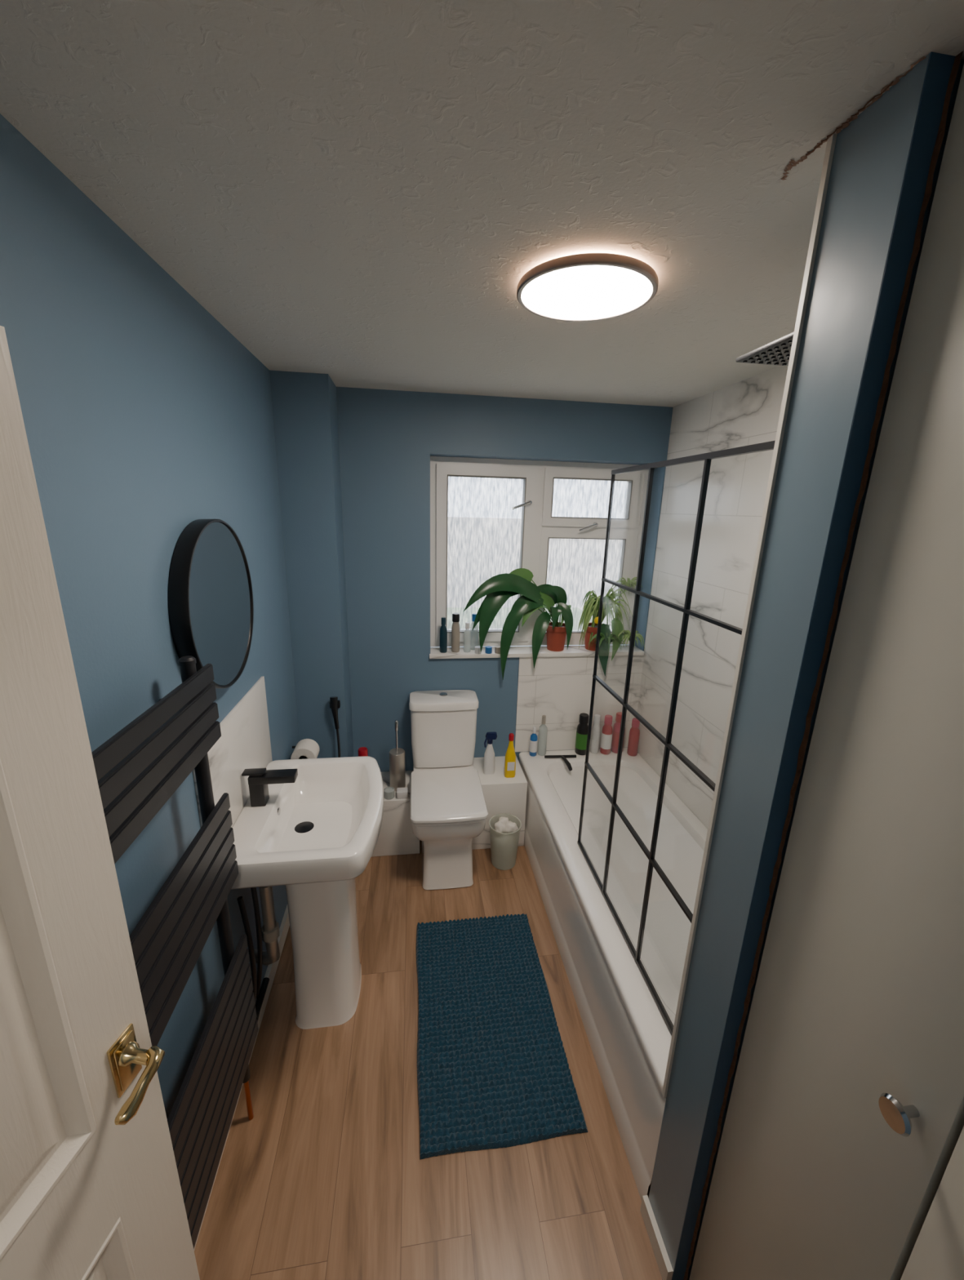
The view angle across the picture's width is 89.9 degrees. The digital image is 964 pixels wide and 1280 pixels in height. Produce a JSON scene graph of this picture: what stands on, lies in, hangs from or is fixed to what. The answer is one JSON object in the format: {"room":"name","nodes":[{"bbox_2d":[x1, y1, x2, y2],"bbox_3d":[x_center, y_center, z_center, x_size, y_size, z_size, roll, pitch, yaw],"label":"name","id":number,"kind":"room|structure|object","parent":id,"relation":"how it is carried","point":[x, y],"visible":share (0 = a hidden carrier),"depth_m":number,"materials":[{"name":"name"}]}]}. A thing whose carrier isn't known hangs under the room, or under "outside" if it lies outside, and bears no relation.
{"room":"bathroom","nodes":[
{"label":"bathroom","id":0,"kind":"room"},
{"bbox_2d":[0,113,298,1119],"bbox_3d":[-0.909,0.220,1.616,0.170,2.400,2.480,-1,15,-8],"label":"wall","id":1,"kind":"structure","parent":0,"point":[145,419],"depth_m":1.04,"materials":[{"name":"blue paint"}]},
{"bbox_2d":[0,325,199,1279],"bbox_3d":[-0.624,0.731,0.438,0.039,2.032,0.760,4,15,7],"label":"door leaf","id":2,"kind":"structure","parent":1,"relation":"in","point":[84,1195],"depth_m":0.64,"materials":[{"name":"beige wood"}]},
{"bbox_2d":[106,1023,142,1097],"bbox_3d":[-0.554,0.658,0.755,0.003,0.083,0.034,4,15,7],"label":"plate","id":3,"kind":"object","parent":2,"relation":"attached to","point":[126,1074],"depth_m":0.75,"materials":[{"name":"gold metal"}]},
{"bbox_2d":[118,1040,147,1067],"bbox_3d":[-0.532,0.646,0.750,0.040,0.032,0.032,4,15,7],"label":"boss","id":4,"kind":"object","parent":3,"relation":"attached to","point":[131,1053],"depth_m":0.74,"materials":[{"name":"gold metal"}]},
{"bbox_2d":[114,1045,164,1124],"bbox_3d":[-0.509,0.664,0.722,0.030,0.049,0.085,4,15,7],"label":"door handle","id":5,"kind":"object","parent":2,"relation":"attached to","point":[155,1055],"visible":1,"depth_m":0.71,"materials":[{"name":"gold metal"}]},
{"bbox_2d":[91,655,258,1248],"bbox_3d":[-0.697,0.819,1.127,0.101,1.509,0.512,-1,15,-8],"label":"heated towel rail","id":6,"kind":"object","parent":1,"relation":"attached to","point":[179,731],"visible":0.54,"depth_m":1.06,"materials":[{"name":"grey metal"}]},
{"bbox_2d":[168,519,253,688],"bbox_3d":[-0.775,-0.103,1.417,0.047,0.490,0.490,-1,15,-8],"label":"round wall mirror","id":7,"kind":"object","parent":1,"relation":"attached to","point":[211,593],"visible":0.94,"depth_m":1.34,"materials":[{"name":"black mirror"}]},
{"bbox_2d":[192,676,272,827],"bbox_3d":[-0.819,0.421,1.640,0.010,0.405,0.635,-1,15,-8],"label":"panel","id":8,"kind":"object","parent":1,"relation":"attached to","point":[244,743],"visible":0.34,"depth_m":1.62,"materials":[{"name":"tile"}]},
{"bbox_2d":[193,905,289,1250],"bbox_3d":[-0.810,1.413,1.672,0.016,0.075,1.930,-1,15,-8],"label":"baseboard","id":9,"kind":"structure","parent":1,"relation":"attached to","point":[271,970],"depth_m":1.92,"materials":[{"name":"beige paint"}]},
{"bbox_2d":[237,886,279,1022],"bbox_3d":[-0.757,1.075,1.615,0.117,0.563,0.275,-1,15,-8],"label":"pipe","id":10,"kind":"object","parent":1,"relation":"attached to","point":[268,932],"visible":0.81,"depth_m":1.64,"materials":[{"name":"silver metal"}]},
{"bbox_2d":[290,738,319,759],"bbox_3d":[-0.848,0.540,2.295,0.133,0.112,0.151,-1,15,-8],"label":"toilet roll","id":11,"kind":"object","parent":1,"relation":"attached to","point":[305,748],"visible":0.71,"depth_m":2.25,"materials":[{"name":"white paper"}]},
{"bbox_2d":[269,370,413,793],"bbox_3d":[-0.642,-0.015,2.508,0.612,2.400,0.230,-1,15,-8],"label":"wall","id":12,"kind":"structure","parent":0,"point":[305,417],"depth_m":2.27,"materials":[{"name":"blue paint"}]},
{"bbox_2d":[329,696,340,757],"bbox_3d":[-0.765,0.560,2.495,0.080,0.578,0.064,-1,15,-8],"label":"bidet sprayer","id":13,"kind":"object","parent":12,"relation":"attached to","point":[335,704],"visible":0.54,"depth_m":2.44,"materials":[{"name":"black"}]},
{"bbox_2d":[194,840,662,1279],"bbox_3d":[0.171,1.685,1.066,2.400,0.080,4.600,-1,15,-8],"label":"floor","id":14,"kind":"structure","parent":0,"point":[327,1179],"depth_m":1.42,"materials":[{"name":"brown wood"}]},
{"bbox_2d":[231,755,383,1029],"bbox_3d":[-0.594,0.915,1.791,0.464,0.984,0.612,-1,15,-8],"label":"pedestal sink","id":15,"kind":"object","parent":14,"relation":"on","point":[311,827],"visible":0.95,"depth_m":1.70,"materials":[{"name":"white ceramic"}]},
{"bbox_2d":[241,768,297,806],"bbox_3d":[-0.723,0.502,1.658,0.170,0.124,0.052,-1,15,-8],"label":"tap","id":16,"kind":"object","parent":15,"relation":"on","point":[259,779],"depth_m":1.64,"materials":[{"name":"black metal"}]},
{"bbox_2d":[231,755,383,888],"bbox_3d":[-0.587,0.638,1.715,0.464,0.160,0.612,-1,15,-8],"label":"basin","id":17,"kind":"object","parent":15,"relation":"in","point":[324,825],"depth_m":1.66,"materials":[{"name":"white ceramic"}]},
{"bbox_2d":[371,792,419,857],"bbox_3d":[-0.649,1.016,2.634,0.612,0.345,0.072,-1,15,-8],"label":"ledge","id":18,"kind":"object","parent":14,"relation":"on","point":[396,837],"visible":0.2,"depth_m":2.63,"materials":[{"name":"paint"}]},
{"bbox_2d":[358,746,368,756],"bbox_3d":[-0.626,0.708,2.556,0.056,0.290,0.056,-1,15,-8],"label":"air freshener","id":19,"kind":"object","parent":18,"relation":"on","point":[362,751],"visible":0.23,"depth_m":2.51,"materials":[{"name":"red plastic"}]},
{"bbox_2d":[383,786,394,799],"bbox_3d":[-0.499,0.825,2.602,0.056,0.047,0.056,-1,15,-8],"label":"candle jar","id":20,"kind":"object","parent":18,"relation":"on","point":[388,792],"visible":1,"depth_m":2.58,"materials":[{"name":"white glass"}]},
{"bbox_2d":[389,720,405,791],"bbox_3d":[-0.466,0.627,2.651,0.086,0.404,0.086,-1,15,-8],"label":"toilet brush","id":21,"kind":"object","parent":18,"relation":"on","point":[397,755],"depth_m":2.64,"materials":[{"name":"silver metal"}]},
{"bbox_2d":[396,786,408,799],"bbox_3d":[-0.430,0.827,2.612,0.060,0.039,0.050,-1,15,-8],"label":"soap box","id":22,"kind":"object","parent":18,"relation":"on","point":[402,793],"visible":1,"depth_m":2.59,"materials":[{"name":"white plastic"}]},
{"bbox_2d":[408,689,488,889],"bbox_3d":[-0.193,0.778,2.571,0.378,0.860,0.633,-1,15,-8],"label":"toilet","id":23,"kind":"object","parent":14,"relation":"on","point":[449,809],"visible":1,"depth_m":2.52,"materials":[{"name":"white ceramic"}]},
{"bbox_2d":[471,755,527,849],"bbox_3d":[0.070,0.945,2.838,0.312,0.412,0.302,-1,15,-8],"label":"pipe boxing","id":24,"kind":"object","parent":14,"relation":"on","point":[504,797],"visible":0.49,"depth_m":2.69,"materials":[{"name":"paint"}]},
{"bbox_2d":[483,732,497,774],"bbox_3d":[0.045,0.635,2.717,0.075,0.248,0.044,-1,15,-8],"label":"spray bottle","id":25,"kind":"object","parent":24,"relation":"on","point":[489,755],"visible":1,"depth_m":2.70,"materials":[{"name":"white plastic"}]},
{"bbox_2d":[504,733,515,777],"bbox_3d":[0.159,0.640,2.687,0.062,0.260,0.048,-1,15,-8],"label":"bottle","id":26,"kind":"object","parent":24,"relation":"on","point":[510,755],"visible":1,"depth_m":2.67,"materials":[{"name":"yellow plastic"}]},
{"bbox_2d":[415,913,587,1159],"bbox_3d":[0.013,1.410,1.857,0.527,0.026,0.840,-1,15,-8],"label":"bath mat","id":27,"kind":"object","parent":14,"relation":"on","point":[494,1072],"visible":1,"depth_m":1.72,"materials":[{"name":"blue fabric"}]},
{"bbox_2d":[518,747,707,1199],"bbox_3d":[0.699,1.124,2.188,0.740,0.442,1.793,-1,15,-8],"label":"bathtub","id":28,"kind":"object","parent":14,"relation":"on","point":[629,1038],"visible":0.51,"depth_m":1.91,"materials":[{"name":"white plastic"}]},
{"bbox_2d":[528,726,537,756],"bbox_3d":[0.308,0.602,2.876,0.046,0.180,0.046,-1,15,-8],"label":"shampoo bottle","id":29,"kind":"object","parent":28,"relation":"on","point":[534,739],"visible":1,"depth_m":2.86,"materials":[{"name":"blue plastic"}]},
{"bbox_2d":[537,715,547,755],"bbox_3d":[0.362,0.567,2.880,0.052,0.250,0.052,-1,15,-8],"label":"shampoo bottle","id":30,"kind":"object","parent":28,"relation":"on","point":[543,730],"visible":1,"depth_m":2.86,"materials":[{"name":"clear plastic"}]},
{"bbox_2d":[544,755,576,770],"bbox_3d":[0.476,0.704,2.801,0.191,0.030,0.170,-1,15,-8],"label":"squeegee","id":31,"kind":"object","parent":28,"relation":"on","point":[563,757],"visible":1,"depth_m":2.86,"materials":[{"name":"black plastic"}]},
{"bbox_2d":[574,712,589,755],"bbox_3d":[0.606,0.565,2.909,0.076,0.250,0.076,-1,15,-8],"label":"bottle","id":32,"kind":"object","parent":28,"relation":"on","point":[583,726],"visible":0.9,"depth_m":2.88,"materials":[{"name":"black"}]},
{"bbox_2d":[590,714,600,753],"bbox_3d":[0.689,0.568,2.927,0.052,0.240,0.052,-1,15,-8],"label":"bottle","id":33,"kind":"object","parent":28,"relation":"on","point":[596,729],"visible":1,"depth_m":2.91,"materials":[{"name":"white plastic"}]},
{"bbox_2d":[600,715,613,754],"bbox_3d":[0.756,0.571,2.922,0.064,0.240,0.064,-1,15,-8],"label":"bottle","id":34,"kind":"object","parent":28,"relation":"on","point":[606,732],"visible":1,"depth_m":2.90,"materials":[{"name":"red plastic"}]},
{"bbox_2d":[610,711,625,753],"bbox_3d":[0.832,0.563,2.941,0.072,0.250,0.072,-1,15,-8],"label":"bottle","id":35,"kind":"object","parent":28,"relation":"on","point":[616,728],"visible":0.63,"depth_m":2.92,"materials":[{"name":"red plastic"}]},
{"bbox_2d":[626,717,639,755],"bbox_3d":[0.917,0.584,2.912,0.060,0.230,0.060,-1,15,-8],"label":"bottle","id":36,"kind":"object","parent":28,"relation":"on","point":[634,732],"visible":0.92,"depth_m":2.89,"materials":[{"name":"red plastic"}]},
{"bbox_2d":[577,440,775,1034],"bbox_3d":[0.514,0.271,1.480,0.014,1.562,0.948,-1,15,-8],"label":"screen","id":37,"kind":"object","parent":28,"relation":"on","point":[707,457],"visible":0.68,"depth_m":1.48,"materials":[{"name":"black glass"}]},
{"bbox_2d":[688,64,963,1279],"bbox_3d":[0.894,0.555,0.570,0.682,2.400,0.770,-1,15,-8],"label":"tall cabinet","id":38,"kind":"object","parent":14,"relation":"on","point":[840,1156],"visible":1,"depth_m":0.68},
{"bbox_2d":[0,0,963,407],"bbox_3d":[0.237,-0.707,0.415,2.400,0.080,4.600,-1,15,-8],"label":"ceiling","id":39,"kind":"structure","parent":0,"point":[362,193],"depth_m":0.77,"materials":[{"name":"white paint"}]},
{"bbox_2d":[516,252,658,321],"bbox_3d":[0.254,-0.857,1.180,0.336,0.031,0.336,-1,15,-8],"label":"ceiling light","id":40,"kind":"object","parent":39,"relation":"attached to","point":[585,286],"depth_m":1.14,"materials":[{"name":"white plastic"}]},
{"bbox_2d":[781,56,926,180],"bbox_3d":[0.504,-0.730,0.688,0.032,0.002,0.230,-1,15,-8],"label":"peeling plaster","id":41,"kind":"object","parent":39,"relation":"attached to","point":[886,88],"visible":1,"depth_m":0.68,"materials":[{"name":"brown paint"}]},
{"bbox_2d":[336,386,673,772],"bbox_3d":[-0.028,-0.086,2.828,2.220,2.400,0.250,-1,15,-8],"label":"wall","id":42,"kind":"structure","parent":0,"point":[388,439],"depth_m":2.53,"materials":[{"name":"blue paint"}]},
{"bbox_2d":[429,644,644,658],"bbox_3d":[0.325,0.068,2.846,1.267,0.024,0.150,-1,15,-8],"label":"windowsill","id":43,"kind":"object","parent":42,"relation":"attached to","point":[572,651],"visible":0.5,"depth_m":2.79,"materials":[{"name":"stone"}]},
{"bbox_2d":[440,617,447,653],"bbox_3d":[-0.217,-0.029,2.716,0.042,0.200,0.042,-1,15,-8],"label":"perfume bottle","id":44,"kind":"object","parent":43,"relation":"on","point":[443,629],"visible":1,"depth_m":2.70,"materials":[{"name":"blue plastic"}]},
{"bbox_2d":[451,613,460,652],"bbox_3d":[-0.148,-0.042,2.732,0.048,0.220,0.048,-1,15,-8],"label":"lotion bottle","id":45,"kind":"object","parent":43,"relation":"on","point":[455,628],"visible":1,"depth_m":2.71,"materials":[{"name":"beige plastic"}]},
{"bbox_2d":[463,622,471,652],"bbox_3d":[-0.083,-0.015,2.739,0.040,0.170,0.040,-1,15,-8],"label":"perfume bottle","id":46,"kind":"object","parent":43,"relation":"on","point":[467,634],"visible":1,"depth_m":2.73,"materials":[{"name":"grey plastic"}]},
{"bbox_2d":[470,613,478,649],"bbox_3d":[-0.045,-0.048,2.787,0.048,0.210,0.048,-1,15,-8],"label":"mouthwash bottle","id":47,"kind":"object","parent":43,"relation":"on","point":[474,633],"visible":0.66,"depth_m":2.77,"materials":[{"name":"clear plastic"}]},
{"bbox_2d":[474,645,481,653],"bbox_3d":[-0.021,0.056,2.736,0.040,0.037,0.040,-1,15,-8],"label":"candle cup","id":48,"kind":"object","parent":43,"relation":"on","point":[477,650],"visible":0.87,"depth_m":2.72,"materials":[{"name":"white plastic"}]},
{"bbox_2d":[484,645,492,653],"bbox_3d":[0.038,0.055,2.744,0.040,0.037,0.040,-1,15,-8],"label":"candle cup","id":49,"kind":"object","parent":43,"relation":"on","point":[488,649],"visible":1,"depth_m":2.73,"materials":[{"name":"blue glass"}]},
{"bbox_2d":[494,645,500,653],"bbox_3d":[0.092,0.055,2.752,0.040,0.037,0.040,-1,15,-8],"label":"candle cup","id":50,"kind":"object","parent":43,"relation":"on","point":[497,648],"visible":0.81,"depth_m":2.74,"materials":[{"name":"beige plastic"}]},
{"bbox_2d":[463,568,573,679],"bbox_3d":[0.198,-0.093,2.728,0.645,0.614,0.188,-2,16,-14],"label":"potted plant","id":51,"kind":"object","parent":43,"relation":"on","point":[498,588],"visible":1,"depth_m":2.67,"materials":[{"name":"plant"}]},
{"bbox_2d":[546,622,566,651],"bbox_3d":[0.436,-0.018,2.839,0.136,0.150,0.136,-1,15,-8],"label":"pot","id":52,"kind":"object","parent":43,"relation":"on","point":[556,637],"depth_m":2.80,"materials":[{"name":"ceramic"}]},
{"bbox_2d":[577,577,644,675],"bbox_3d":[0.760,-0.080,2.820,0.358,0.560,0.228,-1,15,-8],"label":"spider plant","id":53,"kind":"object","parent":43,"relation":"on","point":[591,608],"visible":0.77,"depth_m":2.79,"materials":[{"name":"green plant"}]},
{"bbox_2d":[430,456,648,647],"bbox_3d":[0.328,-0.479,2.804,1.261,1.052,0.083,-1,15,-8],"label":"window","id":54,"kind":"structure","parent":42,"relation":"in","point":[553,469],"depth_m":2.72,"materials":[{"name":"white plastic"}]},
{"bbox_2d":[435,463,537,641],"bbox_3d":[0.011,-0.473,2.755,0.546,0.978,0.073,-1,15,-8],"label":"casement","id":55,"kind":"object","parent":54,"relation":"attached to","point":[442,470],"visible":0.71,"depth_m":2.67,"materials":[{"name":"white plastic"}]},
{"bbox_2d":[445,474,526,632],"bbox_3d":[0.014,-0.470,2.740,0.432,0.870,0.048,-1,15,-8],"label":"seal","id":56,"kind":"object","parent":55,"relation":"attached to","point":[523,478],"visible":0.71,"depth_m":2.70,"materials":[{"name":"grey"}]},
{"bbox_3d":[0.263,-0.757,2.659,0.026,0.026,0.030,-1,15,-8],"label":"rose","id":57,"kind":"object","parent":55,"relation":"attached to","visible":0},
{"bbox_2d":[511,501,530,509],"bbox_3d":[0.216,-0.736,2.642,0.104,0.047,0.020,-1,15,-8],"label":"lever","id":58,"kind":"object","parent":57,"relation":"attached to","point":[528,502],"visible":1,"depth_m":2.63,"materials":[{"name":"silver metal"}]},
{"bbox_2d":[536,529,634,639],"bbox_3d":[0.598,-0.323,2.888,0.553,0.650,0.059,-1,15,-8],"label":"bead","id":59,"kind":"object","parent":54,"relation":"attached to","point":[545,534],"visible":0.39,"depth_m":2.81,"materials":[{"name":"white plastic"}]},
{"bbox_2d":[543,537,626,633],"bbox_3d":[0.600,-0.319,2.874,0.467,0.564,0.033,-1,15,-8],"label":"seal","id":60,"kind":"object","parent":59,"relation":"attached to","point":[624,540],"visible":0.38,"depth_m":2.85,"materials":[{"name":"grey"}]},
{"bbox_2d":[542,525,639,533],"bbox_3d":[0.624,-0.650,2.809,0.580,0.045,0.065,-1,15,-8],"label":"transom","id":61,"kind":"object","parent":54,"relation":"attached to","point":[636,530],"visible":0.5,"depth_m":2.78,"materials":[{"name":"white plastic"}]},
{"bbox_2d":[551,477,632,519],"bbox_3d":[0.614,-0.799,2.736,0.461,0.215,0.048,-1,15,-8],"label":"seal","id":62,"kind":"object","parent":54,"relation":"attached to","point":[630,482],"visible":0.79,"depth_m":2.73,"materials":[{"name":"grey"}]},
{"bbox_2d":[622,473,644,635],"bbox_3d":[0.892,-0.486,2.888,0.030,0.961,0.045,-1,15,-8],"label":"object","id":63,"kind":"object","parent":54,"relation":"attached to","point":[635,535],"visible":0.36,"depth_m":2.85,"materials":[{"name":"white plastic"}]},
{"bbox_3d":[0.647,-0.655,2.742,0.026,0.026,0.030,-1,15,-8],"label":"rose","id":64,"kind":"object","parent":54,"relation":"attached to","visible":0},
{"bbox_2d":[578,524,597,531],"bbox_3d":[0.599,-0.634,2.725,0.104,0.047,0.020,-1,15,-8],"label":"lever","id":65,"kind":"object","parent":64,"relation":"attached to","point":[593,525],"visible":1,"depth_m":2.72,"materials":[{"name":"silver metal"}]},
{"bbox_2d":[515,655,644,751],"bbox_3d":[0.582,0.383,2.910,0.758,0.605,0.008,-1,15,-8],"label":"wall tiles","id":66,"kind":"structure","parent":42,"relation":"attached to","point":[559,689],"depth_m":2.89,"materials":[{"name":"tile"}]},
{"bbox_2d":[491,817,519,859],"bbox_3d":[0.121,1.086,2.606,0.174,0.262,0.174,-1,15,-8],"label":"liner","id":67,"kind":"object","parent":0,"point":[503,845],"visible":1,"depth_m":2.56,"materials":[{"name":"white plastic"}]},
{"bbox_2d":[637,365,788,828],"bbox_3d":[1.145,0.160,2.047,0.120,2.400,2.190,-1,15,-8],"label":"wall","id":68,"kind":"structure","parent":0,"point":[746,412],"depth_m":2.27,"materials":[{"name":"tile"}]},
{"bbox_2d":[648,53,963,1279],"bbox_3d":[0.860,0.435,1.006,0.741,2.400,0.132,-1,15,-8],"label":"wall partition","id":69,"kind":"structure","parent":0,"point":[871,153],"depth_m":0.80,"materials":[{"name":"blue paint"}]},
{"bbox_2d":[640,1195,673,1279],"bbox_3d":[0.455,1.567,1.264,0.014,0.060,0.138,-1,15,-8],"label":"baseboard","id":70,"kind":"structure","parent":69,"relation":"attached to","point":[659,1248],"depth_m":1.25,"materials":[{"name":"beige paint"}]},
{"bbox_2d":[662,133,837,1097],"bbox_3d":[0.495,0.207,0.965,0.024,1.957,0.010,-1,15,-8],"label":"trim","id":71,"kind":"structure","parent":69,"relation":"attached to","point":[831,141],"depth_m":0.86,"materials":[{"name":"beige paint"}]},
{"bbox_2d":[735,331,794,365],"bbox_3d":[0.729,-0.632,0.948,0.248,0.088,0.354,-1,15,-8],"label":"shower head","id":72,"kind":"object","parent":69,"relation":"attached to","point":[777,352],"visible":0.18,"depth_m":1.05},
{"bbox_2d":[671,51,955,1279],"bbox_3d":[0.521,0.457,0.894,0.038,2.400,0.001,-1,15,-8],"label":"wall","id":73,"kind":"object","parent":69,"relation":"attached to","point":[940,66],"visible":1,"depth_m":0.73,"materials":[{"name":"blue paint"}]},
{"bbox_2d":[683,50,963,1279],"bbox_3d":[0.537,0.458,0.891,0.010,2.400,0.008,-1,15,-8],"label":"trim raw edge","id":74,"kind":"object","parent":69,"relation":"attached to","point":[941,131],"visible":1,"depth_m":0.75,"materials":[{"name":"brown wood"}]},
{"label":"outside","id":75,"kind":"structure","parent":0,"visible":0},
{"bbox_3d":[0.825,2.750,8.682,16.000,0.100,9.100,-1,15,-8],"label":"ground","id":76,"kind":"structure","parent":75,"visible":0},
{"bbox_2d":[447,607,592,630],"bbox_3d":[-1.282,1.413,6.333,5.200,3.600,0.700,-1,15,-8],"label":"hedge","id":77,"kind":"object","parent":76,"relation":"on","point":[464,618],"visible":0.07,"depth_m":5.89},
{"bbox_2d":[447,516,621,630],"bbox_3d":[0.862,0.373,8.240,14.000,4.720,0.300,-1,15,-8],"label":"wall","id":78,"kind":"structure","parent":76,"relation":"on","point":[562,578],"depth_m":7.59,"materials":[{"name":"glass"}]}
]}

